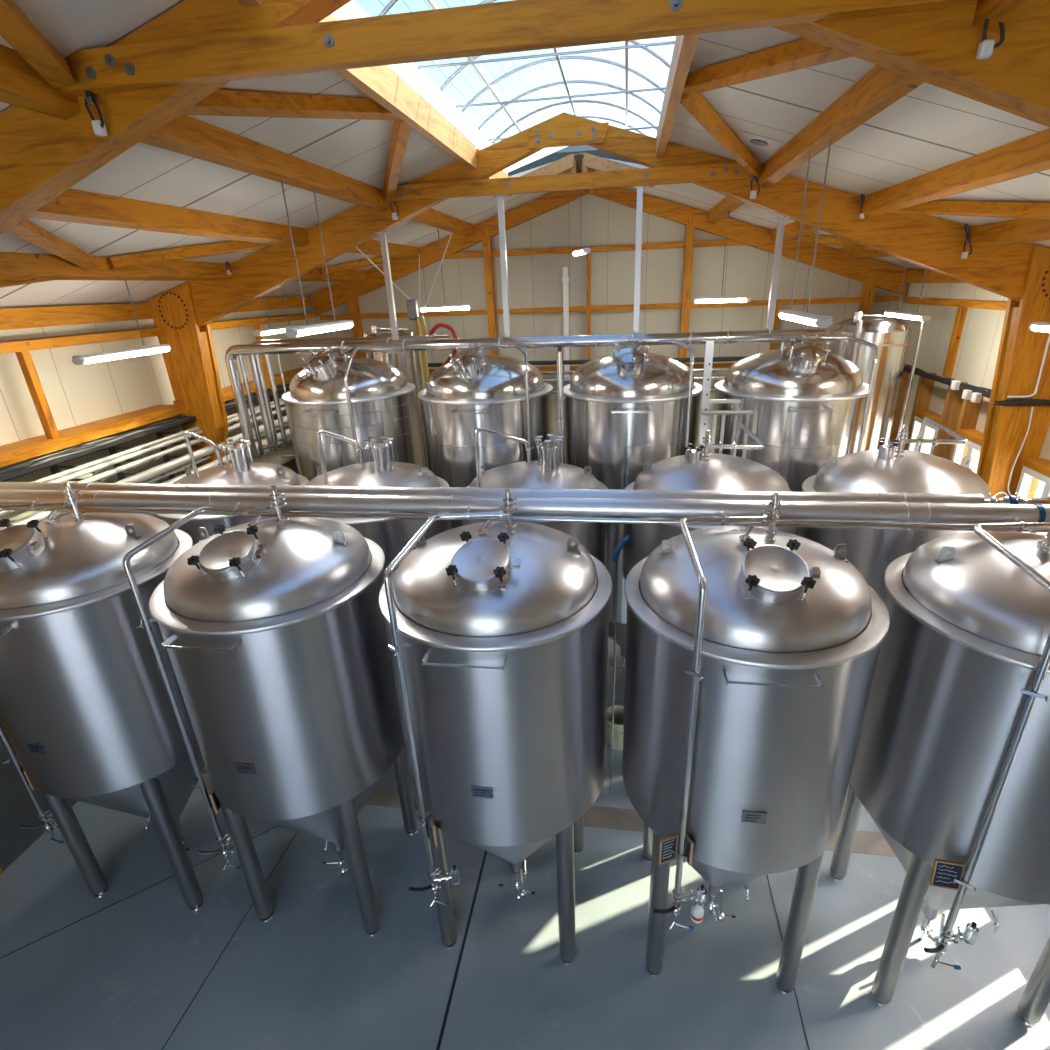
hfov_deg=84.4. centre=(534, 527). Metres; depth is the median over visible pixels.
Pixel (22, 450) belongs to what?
wall rail
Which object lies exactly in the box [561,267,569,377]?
duct
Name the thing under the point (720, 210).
purlin
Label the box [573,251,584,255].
diffuser
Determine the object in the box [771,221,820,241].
purlin
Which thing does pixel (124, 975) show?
floor
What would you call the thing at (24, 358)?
wall post
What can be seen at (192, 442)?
pipe
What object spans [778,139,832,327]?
lamp
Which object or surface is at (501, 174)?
beam
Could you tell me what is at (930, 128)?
ceiling
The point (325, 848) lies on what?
tap
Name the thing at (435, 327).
hose
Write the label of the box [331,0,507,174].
skylight upstand
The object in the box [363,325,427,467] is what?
storage tank
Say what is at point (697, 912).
spray bottle
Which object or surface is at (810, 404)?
tank
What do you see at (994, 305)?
wall rail
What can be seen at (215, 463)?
pipe
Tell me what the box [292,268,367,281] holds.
purlin
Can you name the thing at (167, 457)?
bracket
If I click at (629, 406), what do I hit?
tank
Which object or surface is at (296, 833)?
joint
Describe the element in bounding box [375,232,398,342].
hanger
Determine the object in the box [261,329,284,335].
diffuser
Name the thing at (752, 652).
tank
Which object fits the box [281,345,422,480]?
tank
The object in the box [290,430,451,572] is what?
tank
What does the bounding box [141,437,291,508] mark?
pipe
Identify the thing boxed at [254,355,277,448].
riser pipe
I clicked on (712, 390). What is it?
pipe
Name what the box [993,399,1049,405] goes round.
cable tray
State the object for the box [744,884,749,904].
tap
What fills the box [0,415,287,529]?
pipe
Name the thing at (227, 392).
wall rail
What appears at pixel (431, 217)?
purlin
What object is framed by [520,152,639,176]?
kerb
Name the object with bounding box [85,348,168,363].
diffuser
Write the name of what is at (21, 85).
purlin
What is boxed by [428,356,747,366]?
pipe
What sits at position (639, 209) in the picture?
hanger
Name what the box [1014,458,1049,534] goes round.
window
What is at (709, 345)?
post
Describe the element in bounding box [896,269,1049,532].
wall
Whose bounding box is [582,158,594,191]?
ridge purlin
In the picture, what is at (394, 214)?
junction box
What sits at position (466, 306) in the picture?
lamp
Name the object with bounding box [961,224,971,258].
junction box
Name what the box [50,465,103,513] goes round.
bracket
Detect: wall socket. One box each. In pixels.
[950,380,960,389]
[962,390,971,399]
[971,392,981,402]
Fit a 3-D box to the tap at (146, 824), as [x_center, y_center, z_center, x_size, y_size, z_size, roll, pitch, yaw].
[-3.191,2.456,4.787,0.033,0.132,0.084,1,23,8]
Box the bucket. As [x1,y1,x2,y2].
[607,705,623,749]
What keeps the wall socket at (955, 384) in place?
attached to the cable tray at (919, 372)
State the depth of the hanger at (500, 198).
5.85 m
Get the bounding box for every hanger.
[356,234,451,388]
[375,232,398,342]
[493,195,510,339]
[632,186,646,336]
[765,217,789,332]
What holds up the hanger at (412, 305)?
hanging from the ceiling at (356, 149)
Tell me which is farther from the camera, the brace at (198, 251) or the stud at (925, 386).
the stud at (925, 386)
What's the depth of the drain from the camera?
4.45 m
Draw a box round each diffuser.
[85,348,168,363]
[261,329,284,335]
[297,324,352,336]
[421,307,468,311]
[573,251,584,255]
[695,299,745,302]
[779,314,815,325]
[885,313,921,320]
[1032,326,1049,332]
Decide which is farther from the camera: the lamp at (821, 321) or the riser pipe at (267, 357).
the riser pipe at (267, 357)
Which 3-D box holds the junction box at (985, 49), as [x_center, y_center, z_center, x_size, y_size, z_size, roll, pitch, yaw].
[1.524,-1.724,1.930,0.102,0.262,0.039,5,24,18]
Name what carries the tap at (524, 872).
on the tank at (498, 631)
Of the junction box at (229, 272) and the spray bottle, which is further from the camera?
the junction box at (229, 272)
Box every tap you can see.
[145,816,150,833]
[324,837,327,854]
[523,860,526,879]
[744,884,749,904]
[990,910,999,932]
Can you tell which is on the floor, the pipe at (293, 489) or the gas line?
the gas line
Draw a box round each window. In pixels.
[907,410,941,454]
[951,429,983,471]
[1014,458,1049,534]
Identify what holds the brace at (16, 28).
attached to the beam at (245, 3)
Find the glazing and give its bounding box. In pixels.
[355,0,675,175]
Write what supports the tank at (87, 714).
on the floor
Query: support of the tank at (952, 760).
on the floor
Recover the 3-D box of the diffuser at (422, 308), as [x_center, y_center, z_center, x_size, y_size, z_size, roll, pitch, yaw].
[-1.212,-2.952,7.832,0.640,0.036,0.092,-6,23,-8]
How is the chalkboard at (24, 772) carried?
attached to the tank at (87, 714)
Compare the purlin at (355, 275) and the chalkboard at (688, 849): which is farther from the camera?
the purlin at (355, 275)
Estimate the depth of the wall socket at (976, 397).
6.32 m
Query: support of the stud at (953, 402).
attached to the wall at (977, 354)
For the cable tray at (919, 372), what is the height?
0.076 m
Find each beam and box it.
[0,303,152,329]
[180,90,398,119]
[231,296,310,312]
[236,0,260,6]
[318,14,476,168]
[476,149,511,195]
[656,34,698,155]
[904,269,965,282]
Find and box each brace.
[0,0,76,88]
[0,280,51,287]
[6,218,98,269]
[108,240,283,269]
[310,268,317,274]
[319,256,403,274]
[382,119,410,200]
[680,93,761,176]
[682,39,853,94]
[788,234,874,249]
[888,201,1049,219]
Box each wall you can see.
[0,307,311,870]
[303,194,903,452]
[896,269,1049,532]
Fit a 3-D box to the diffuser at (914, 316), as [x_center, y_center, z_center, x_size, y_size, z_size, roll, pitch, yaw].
[4.101,-2.327,6.397,0.092,0.036,0.920,1,23,8]
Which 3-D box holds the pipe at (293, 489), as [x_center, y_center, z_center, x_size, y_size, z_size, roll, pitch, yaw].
[-0.992,-0.237,4.161,7.800,0.117,0.117,1,23,8]
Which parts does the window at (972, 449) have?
frame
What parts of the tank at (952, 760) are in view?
leg, leg, black lever, lever, airlock glass, leg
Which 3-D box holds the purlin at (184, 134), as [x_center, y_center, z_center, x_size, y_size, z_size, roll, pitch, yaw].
[-1.743,-2.579,4.195,0.085,0.172,3.450,1,23,8]
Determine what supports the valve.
attached to the pipe at (293, 489)
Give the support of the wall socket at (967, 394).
attached to the cable tray at (919, 372)
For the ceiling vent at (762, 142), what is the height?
0.099 m
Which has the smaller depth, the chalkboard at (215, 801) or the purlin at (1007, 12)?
the purlin at (1007, 12)
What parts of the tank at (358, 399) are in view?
manway lid, hose rail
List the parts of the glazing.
tie rod, tie rod, tie rod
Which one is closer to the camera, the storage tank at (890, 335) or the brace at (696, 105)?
the brace at (696, 105)
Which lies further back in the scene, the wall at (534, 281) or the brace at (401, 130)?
the wall at (534, 281)
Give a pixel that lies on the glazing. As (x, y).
(622, 84)
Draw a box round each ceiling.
[0,0,528,308]
[509,145,650,201]
[649,27,1049,269]
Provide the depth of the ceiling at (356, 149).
4.19 m
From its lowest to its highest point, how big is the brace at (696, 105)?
0.341 m
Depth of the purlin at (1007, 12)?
1.89 m
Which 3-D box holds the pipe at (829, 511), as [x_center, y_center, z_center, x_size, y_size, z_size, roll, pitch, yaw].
[-0.131,-0.143,3.910,9.580,0.133,0.133,1,23,8]
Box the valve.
[996,492,1049,504]
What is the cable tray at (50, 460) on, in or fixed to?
attached to the frame at (139, 83)
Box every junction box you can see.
[84,91,107,136]
[225,262,231,274]
[390,201,398,219]
[750,176,759,198]
[859,194,865,218]
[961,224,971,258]
[976,19,1004,59]
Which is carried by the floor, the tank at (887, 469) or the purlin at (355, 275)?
the tank at (887, 469)
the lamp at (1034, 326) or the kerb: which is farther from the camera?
the kerb
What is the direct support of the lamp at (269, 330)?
hanging from the purlin at (355, 275)
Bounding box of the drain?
[436,851,486,1049]
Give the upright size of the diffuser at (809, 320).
0.036 m
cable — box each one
[994,407,1032,496]
[1007,333,1049,397]
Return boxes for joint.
[0,826,277,958]
[162,833,296,1049]
[767,875,809,1049]
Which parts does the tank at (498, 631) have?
black lever, leg, clamp knob, airlock glass, hose rail, clamp knob, lid, clamp knob, clamp knob, leg, leg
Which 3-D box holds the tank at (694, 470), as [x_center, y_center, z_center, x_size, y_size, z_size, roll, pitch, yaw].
[1.561,0.840,5.505,1.499,3.592,1.499,7,24,21]
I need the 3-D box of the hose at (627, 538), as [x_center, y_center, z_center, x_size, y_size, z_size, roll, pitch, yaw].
[0.710,0.171,4.718,0.156,0.221,0.047,-6,23,-9]
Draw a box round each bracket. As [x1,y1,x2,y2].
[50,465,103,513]
[108,446,165,480]
[156,431,207,479]
[247,406,281,439]
[269,396,288,432]
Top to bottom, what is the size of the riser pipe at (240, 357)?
1.256 m
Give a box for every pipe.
[0,407,284,516]
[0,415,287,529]
[0,482,998,503]
[0,489,1049,523]
[6,507,1049,531]
[32,399,282,481]
[49,401,283,482]
[57,422,288,517]
[106,428,290,507]
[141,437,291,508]
[225,329,825,457]
[238,355,263,458]
[248,335,451,450]
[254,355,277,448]
[264,354,286,447]
[277,354,294,457]
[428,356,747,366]
[429,368,728,375]
[544,375,724,383]
[551,388,715,394]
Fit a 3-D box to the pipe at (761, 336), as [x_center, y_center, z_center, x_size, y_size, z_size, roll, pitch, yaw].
[-0.340,-1.389,6.314,6.398,1.313,0.126,1,23,8]
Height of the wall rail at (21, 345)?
0.085 m
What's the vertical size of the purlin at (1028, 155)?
0.172 m
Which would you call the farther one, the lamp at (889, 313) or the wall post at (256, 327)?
the wall post at (256, 327)
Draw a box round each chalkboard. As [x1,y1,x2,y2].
[23,770,34,789]
[209,787,220,813]
[430,817,437,846]
[658,833,677,864]
[684,832,693,865]
[930,859,965,890]
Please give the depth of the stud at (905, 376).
8.60 m
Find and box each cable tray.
[0,384,289,481]
[903,364,991,397]
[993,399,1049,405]
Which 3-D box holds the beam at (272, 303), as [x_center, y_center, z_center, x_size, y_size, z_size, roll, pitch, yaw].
[-4.099,-3.170,8.247,0.090,0.170,3.430,1,23,8]
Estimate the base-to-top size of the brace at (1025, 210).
0.344 m
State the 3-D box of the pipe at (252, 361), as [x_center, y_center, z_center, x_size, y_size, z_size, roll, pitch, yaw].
[-2.116,-1.537,6.774,2.452,1.302,0.104,1,23,8]
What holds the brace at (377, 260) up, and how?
attached to the purlin at (355, 275)
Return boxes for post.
[15,351,59,438]
[253,325,268,379]
[555,345,566,463]
[698,341,713,452]
[942,307,967,375]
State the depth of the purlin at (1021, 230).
4.63 m
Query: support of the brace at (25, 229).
attached to the purlin at (13, 266)
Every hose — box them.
[429,323,456,365]
[612,535,630,561]
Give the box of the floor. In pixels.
[0,637,1049,1049]
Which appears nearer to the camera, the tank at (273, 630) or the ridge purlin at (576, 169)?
the tank at (273, 630)
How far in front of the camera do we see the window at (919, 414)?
7.68 m
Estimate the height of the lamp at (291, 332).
1.039 m
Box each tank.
[0,482,204,910]
[122,485,417,936]
[152,431,308,545]
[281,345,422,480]
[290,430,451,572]
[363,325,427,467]
[379,489,611,964]
[418,342,552,528]
[462,428,607,566]
[563,338,701,672]
[622,423,796,579]
[622,493,889,994]
[714,334,877,534]
[797,417,990,599]
[828,311,924,450]
[830,517,1049,1026]
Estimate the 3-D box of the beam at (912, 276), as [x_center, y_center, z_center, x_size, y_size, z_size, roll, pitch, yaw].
[5.185,-2.987,6.851,0.090,0.170,3.430,1,23,8]
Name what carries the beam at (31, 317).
attached to the frame at (183, 314)
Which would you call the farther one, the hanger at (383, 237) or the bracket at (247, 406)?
the bracket at (247, 406)
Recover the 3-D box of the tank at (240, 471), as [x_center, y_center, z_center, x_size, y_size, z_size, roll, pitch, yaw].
[-2.922,0.725,6.146,1.399,3.641,1.399,-1,23,3]
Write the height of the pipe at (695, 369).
0.060 m
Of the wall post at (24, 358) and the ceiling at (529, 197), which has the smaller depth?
the wall post at (24, 358)
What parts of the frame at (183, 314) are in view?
ridge plate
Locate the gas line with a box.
[609,562,615,795]
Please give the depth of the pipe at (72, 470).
5.88 m
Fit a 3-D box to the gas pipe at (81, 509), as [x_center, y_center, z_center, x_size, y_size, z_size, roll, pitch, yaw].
[-0.139,-0.058,3.871,9.580,0.036,0.036,1,23,8]
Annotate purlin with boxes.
[0,44,80,120]
[0,252,232,280]
[26,188,308,246]
[140,115,389,211]
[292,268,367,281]
[347,239,420,259]
[408,208,474,236]
[571,158,584,192]
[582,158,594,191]
[708,196,744,223]
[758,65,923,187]
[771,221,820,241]
[836,247,890,260]
[862,128,1049,216]
[967,218,1049,246]
[972,0,1045,32]
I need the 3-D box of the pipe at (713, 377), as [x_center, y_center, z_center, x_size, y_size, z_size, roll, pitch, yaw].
[0.915,-2.417,9.498,8.700,0.089,0.089,1,23,8]
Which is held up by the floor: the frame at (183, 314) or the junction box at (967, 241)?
the frame at (183, 314)
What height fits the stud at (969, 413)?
3.480 m
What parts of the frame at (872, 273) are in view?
post, post, rail, post, rail, rail, post, post, post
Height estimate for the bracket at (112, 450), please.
0.780 m
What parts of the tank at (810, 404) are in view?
manway lid, hose rail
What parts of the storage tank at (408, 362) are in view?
hose rail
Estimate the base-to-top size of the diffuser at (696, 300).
0.036 m
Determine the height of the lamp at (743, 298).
1.179 m
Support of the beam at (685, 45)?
attached to the frame at (183, 314)
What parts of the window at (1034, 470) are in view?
frame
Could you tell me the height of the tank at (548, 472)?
3.669 m
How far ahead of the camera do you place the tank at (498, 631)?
3.44 m
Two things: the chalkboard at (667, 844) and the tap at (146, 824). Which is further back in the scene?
the tap at (146, 824)
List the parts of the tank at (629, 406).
manway lid, hose rail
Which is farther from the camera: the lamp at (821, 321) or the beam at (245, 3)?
the lamp at (821, 321)
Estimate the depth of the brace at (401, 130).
4.61 m
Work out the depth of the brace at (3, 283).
4.32 m
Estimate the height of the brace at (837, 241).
0.344 m
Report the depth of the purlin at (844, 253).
7.74 m
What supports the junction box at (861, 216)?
attached to the frame at (183, 314)
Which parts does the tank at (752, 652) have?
leg, leg, black lever, lever, airlock glass, clamp knob, clamp knob, hose rail, lid, clamp knob, leg, clamp knob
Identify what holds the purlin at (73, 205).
attached to the frame at (183, 314)
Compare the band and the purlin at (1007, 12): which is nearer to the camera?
the purlin at (1007, 12)
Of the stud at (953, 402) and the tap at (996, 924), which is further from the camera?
the stud at (953, 402)
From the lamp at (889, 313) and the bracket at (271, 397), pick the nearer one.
the lamp at (889, 313)
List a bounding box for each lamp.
[71,279,171,364]
[253,286,301,335]
[281,180,353,337]
[420,230,470,311]
[572,158,590,255]
[693,211,750,302]
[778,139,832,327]
[883,261,931,321]
[1029,322,1049,332]
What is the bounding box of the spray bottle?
[691,902,703,923]
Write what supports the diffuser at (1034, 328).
attached to the lamp at (1034, 326)
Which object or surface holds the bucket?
on the floor
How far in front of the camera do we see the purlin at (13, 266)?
4.69 m
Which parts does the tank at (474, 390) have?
manway lid, hose rail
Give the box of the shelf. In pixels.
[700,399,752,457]
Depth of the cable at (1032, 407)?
5.74 m
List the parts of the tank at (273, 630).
clamp knob, hose rail, black lever, clamp knob, lid, clamp knob, airlock glass, leg, clamp knob, leg, leg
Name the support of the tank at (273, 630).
on the floor
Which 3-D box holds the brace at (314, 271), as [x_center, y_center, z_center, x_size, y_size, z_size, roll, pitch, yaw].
[-2.719,-3.280,7.041,0.108,0.344,1.727,-10,24,-17]
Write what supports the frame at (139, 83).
on the floor
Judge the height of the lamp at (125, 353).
0.629 m
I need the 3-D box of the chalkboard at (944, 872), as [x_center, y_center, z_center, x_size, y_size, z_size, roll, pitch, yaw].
[2.346,1.976,3.291,0.148,0.178,0.041,3,23,13]
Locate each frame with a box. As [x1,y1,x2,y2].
[0,0,1049,874]
[148,112,1049,497]
[311,187,909,372]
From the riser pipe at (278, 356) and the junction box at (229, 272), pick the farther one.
the riser pipe at (278, 356)
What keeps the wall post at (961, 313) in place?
attached to the wall at (977, 354)
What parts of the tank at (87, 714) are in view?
clamp knob, hose rail, clamp knob, lid, black lever, clamp knob, leg, leg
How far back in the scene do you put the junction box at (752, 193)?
5.24 m
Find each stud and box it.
[890,365,910,441]
[904,373,936,449]
[933,382,967,459]
[949,387,984,459]
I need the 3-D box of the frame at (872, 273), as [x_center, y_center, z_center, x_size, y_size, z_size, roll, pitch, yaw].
[0.901,-2.313,9.758,9.320,6.190,0.150,1,23,8]
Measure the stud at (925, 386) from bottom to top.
3.480 m
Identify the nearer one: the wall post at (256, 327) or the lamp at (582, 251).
the lamp at (582, 251)
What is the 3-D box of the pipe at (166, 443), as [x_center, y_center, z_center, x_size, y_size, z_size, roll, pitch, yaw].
[-4.542,0.162,3.878,0.048,0.048,13.870,1,23,8]
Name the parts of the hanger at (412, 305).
cord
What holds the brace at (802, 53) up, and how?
attached to the beam at (685, 45)
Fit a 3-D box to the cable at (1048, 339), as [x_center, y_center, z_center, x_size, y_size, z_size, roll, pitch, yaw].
[4.638,-1.660,5.360,0.237,0.910,0.028,1,23,8]
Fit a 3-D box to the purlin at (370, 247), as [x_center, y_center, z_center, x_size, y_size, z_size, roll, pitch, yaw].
[-2.125,-3.719,7.702,0.085,0.172,3.430,1,23,8]
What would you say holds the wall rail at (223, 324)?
attached to the wall at (76, 395)
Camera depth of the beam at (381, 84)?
3.83 m
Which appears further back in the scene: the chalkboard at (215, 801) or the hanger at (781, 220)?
the hanger at (781, 220)
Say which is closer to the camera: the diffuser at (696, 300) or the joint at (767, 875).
the joint at (767, 875)
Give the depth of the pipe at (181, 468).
6.55 m
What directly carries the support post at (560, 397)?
on the floor
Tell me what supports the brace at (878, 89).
attached to the frame at (183, 314)
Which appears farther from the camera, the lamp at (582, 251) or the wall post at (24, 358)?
the lamp at (582, 251)
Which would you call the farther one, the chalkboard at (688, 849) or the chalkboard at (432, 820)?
the chalkboard at (432, 820)
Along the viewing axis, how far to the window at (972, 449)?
6.64 m
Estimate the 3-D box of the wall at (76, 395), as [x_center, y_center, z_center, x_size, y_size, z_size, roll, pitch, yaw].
[-5.051,1.048,4.196,0.180,4.700,14.620,1,23,8]
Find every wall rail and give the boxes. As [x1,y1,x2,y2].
[0,328,161,353]
[0,404,184,466]
[153,313,314,329]
[173,367,305,403]
[903,297,1006,309]
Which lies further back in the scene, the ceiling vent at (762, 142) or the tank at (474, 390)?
the tank at (474, 390)
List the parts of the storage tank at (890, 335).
hose rail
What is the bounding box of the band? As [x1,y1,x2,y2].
[1034,504,1045,521]
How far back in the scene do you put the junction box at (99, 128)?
2.46 m
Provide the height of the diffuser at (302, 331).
0.036 m

